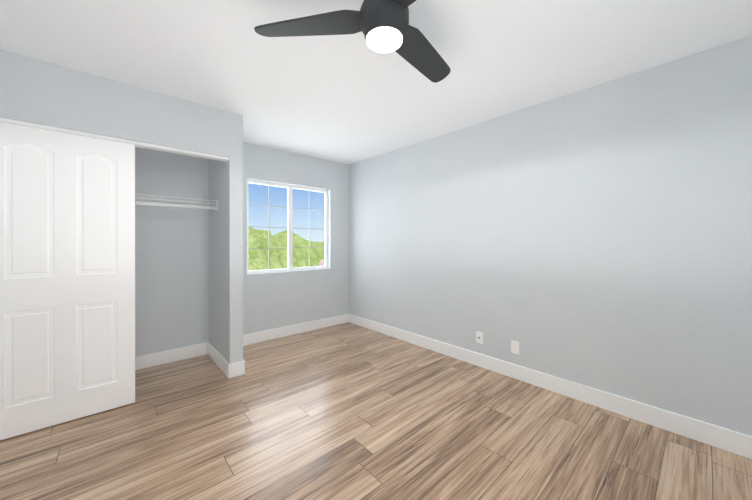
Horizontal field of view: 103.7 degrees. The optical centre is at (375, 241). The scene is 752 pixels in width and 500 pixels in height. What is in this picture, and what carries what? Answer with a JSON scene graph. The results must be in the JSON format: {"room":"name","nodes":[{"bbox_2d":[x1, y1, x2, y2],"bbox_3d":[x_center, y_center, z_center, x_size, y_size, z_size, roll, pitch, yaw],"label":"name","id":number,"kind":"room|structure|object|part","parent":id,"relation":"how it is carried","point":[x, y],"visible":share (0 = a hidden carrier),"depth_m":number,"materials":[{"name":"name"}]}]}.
{"room":"empty bedroom","nodes":[
{"label":"empty bedroom","id":0,"kind":"room"},
{"bbox_2d":[0,50,229,157],"bbox_3d":[-2.012,0.030,2.184,1.697,2.440,0.115,0,0,-42],"label":"wall","id":1,"kind":"structure","parent":0,"point":[35,91],"depth_m":2.14,"materials":[{"name":"paint"}]},
{"bbox_2d":[0,122,134,439],"bbox_3d":[-2.147,0.246,2.047,0.741,1.991,0.035,0,0,-42],"label":"closet door","id":2,"kind":"structure","parent":1,"relation":"in","point":[65,290],"depth_m":2.04,"materials":[{"name":"white wood"}]},
{"bbox_2d":[5,143,116,406],"bbox_3d":[-2.147,0.246,2.047,0.735,1.985,0.017,0,0,-42],"label":"panel molding","id":3,"kind":"structure","parent":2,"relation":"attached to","point":[8,218],"depth_m":2.00,"materials":[{"name":"white wood"}]},
{"bbox_2d":[12,148,111,401],"bbox_3d":[-2.147,0.203,2.047,0.477,1.633,0.031,0,0,-42],"label":"fields","id":4,"kind":"object","parent":2,"relation":"attached to","point":[30,355],"visible":0.98,"depth_m":1.97,"materials":[{"name":"white"}]},
{"bbox_2d":[0,118,228,161],"bbox_3d":[-1.918,-0.764,2.273,1.437,0.022,0.085,0,0,-42],"label":"track rail","id":5,"kind":"object","parent":1,"relation":"attached to","point":[153,146],"visible":0.78,"depth_m":2.24,"materials":[{"name":"white metal"}]},
{"bbox_2d":[208,112,242,363],"bbox_3d":[-1.562,0.029,3.041,0.117,2.440,0.790,0,0,-42],"label":"wall","id":6,"kind":"structure","parent":0,"point":[225,184],"depth_m":2.78,"materials":[{"name":"paint"}]},
{"bbox_2d":[208,342,244,378],"bbox_3d":[-1.552,1.184,3.032,0.145,0.130,0.790,0,0,-42],"label":"baseboard","id":7,"kind":"structure","parent":6,"relation":"attached to","point":[232,370],"depth_m":2.78,"materials":[{"name":"white wood"}]},
{"bbox_2d":[135,142,348,356],"bbox_3d":[-1.816,0.028,3.421,3.640,2.440,0.115,0,0,-42],"label":"wall","id":8,"kind":"structure","parent":0,"point":[171,278],"depth_m":3.24,"materials":[{"name":"paint"}]},
{"bbox_2d":[135,343,206,369],"bbox_3d":[-2.501,1.185,2.722,1.683,0.130,0.014,0,0,-42],"label":"baseboard","id":9,"kind":"structure","parent":8,"relation":"attached to","point":[160,358],"depth_m":3.05,"materials":[{"name":"white wood"}]},
{"bbox_2d":[135,194,217,209],"bbox_3d":[-2.363,-0.268,2.575,1.689,0.311,0.410,0,0,-42],"label":"shelf","id":10,"kind":"object","parent":8,"relation":"attached to","point":[174,205],"visible":0.48,"depth_m":2.81,"materials":[{"name":"white metal"}]},
{"bbox_2d":[247,179,327,273],"bbox_3d":[-1.172,-0.188,4.028,1.190,1.170,0.050,0,0,-42],"label":"window","id":11,"kind":"structure","parent":8,"relation":"in","point":[289,236],"depth_m":4.01,"materials":[{"name":"white plastic"}]},
{"bbox_3d":[-1.172,-0.188,4.028,1.110,1.090,0.010,0,0,-42],"label":"window frame grid","id":12,"kind":"part","parent":11,"relation":"part of","materials":[{"name":"white plastic"}]},
{"bbox_2d":[243,314,348,345],"bbox_3d":[-1.102,1.182,3.975,1.812,0.130,0.014,0,0,-42],"label":"baseboard","id":13,"kind":"structure","parent":8,"relation":"attached to","point":[261,336],"depth_m":3.95,"materials":[{"name":"white wood"}]},
{"bbox_2d":[0,322,751,499],"bbox_3d":[-0.426,1.301,1.872,3.870,0.100,4.280,0,0,-42],"label":"floor","id":14,"kind":"structure","parent":0,"point":[348,411],"depth_m":1.85,"materials":[{"name":"brown wood"}]},
{"bbox_2d":[0,0,751,164],"bbox_3d":[-0.426,-1.239,1.868,3.870,0.100,4.280,0,0,-42],"label":"ceiling","id":15,"kind":"structure","parent":0,"point":[348,99],"depth_m":1.88,"materials":[{"name":"white paint"}]},
{"bbox_2d":[254,0,450,82],"bbox_3d":[0.140,-1.047,1.379,1.047,0.282,1.091,0,0,-42],"label":"ceiling fan","id":16,"kind":"object","parent":15,"relation":"hanging from","point":[383,26],"visible":1,"depth_m":1.37,"materials":[{"name":"grey plastic"}]},
{"bbox_3d":[-0.313,-1.020,1.401,0.540,0.046,0.165,0,0,8],"label":"blade","id":17,"kind":"part","parent":16,"relation":"part of","materials":[{"name":"grey plastic"}]},
{"bbox_3d":[0.170,-1.019,1.021,0.165,0.046,0.540,0,0,-22],"label":"blade","id":18,"kind":"part","parent":16,"relation":"part of","materials":[{"name":"grey plastic"}]},
{"bbox_3d":[0.257,-1.020,1.630,0.165,0.046,0.540,0,0,38],"label":"blade","id":19,"kind":"part","parent":16,"relation":"part of","materials":[{"name":"grey plastic"}]},
{"bbox_2d":[349,36,751,435],"bbox_3d":[0.972,0.029,3.123,0.115,2.440,4.280,0,0,-42],"label":"wall","id":20,"kind":"structure","parent":0,"point":[598,237],"depth_m":2.26,"materials":[{"name":"paint"}]},
{"bbox_2d":[476,331,482,343],"bbox_3d":[1.034,0.959,2.958,0.016,0.116,0.072,0,0,-42],"label":"electrical outlet plate","id":21,"kind":"object","parent":20,"relation":"attached to","point":[479,337],"visible":1,"depth_m":2.96,"materials":[{"name":"white plastic"}]},
{"bbox_2d":[511,340,518,354],"bbox_3d":[1.271,0.965,2.701,0.007,0.116,0.072,0,0,-42],"label":"electrical outlet plate","id":22,"kind":"object","parent":20,"relation":"attached to","point":[515,347],"visible":1,"depth_m":2.69,"materials":[{"name":"white plastic"}]},
{"bbox_2d":[349,314,751,458],"bbox_3d":[0.924,1.184,3.082,0.014,0.130,4.050,0,0,-42],"label":"baseboard","id":23,"kind":"structure","parent":20,"relation":"attached to","point":[735,442],"depth_m":2.25,"materials":[{"name":"white wood"}]},
{"label":"outside","id":24,"kind":"structure","parent":0,"visible":0},
{"bbox_2d":[248,227,324,270],"bbox_3d":[-4.343,3.248,11.539,22.541,7.881,11.092,0,0,-42],"label":"tree","id":25,"kind":"object","parent":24,"point":[282,242],"depth_m":9.34,"materials":[{"name":"green plant"}]},
{"bbox_2d":[318,260,324,265],"bbox_3d":[0.083,1.188,9.367,3.700,1.300,5.000,0,0,-22],"label":"roof","id":26,"kind":"structure","parent":24,"point":[321,262],"depth_m":8.62,"materials":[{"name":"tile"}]}
]}

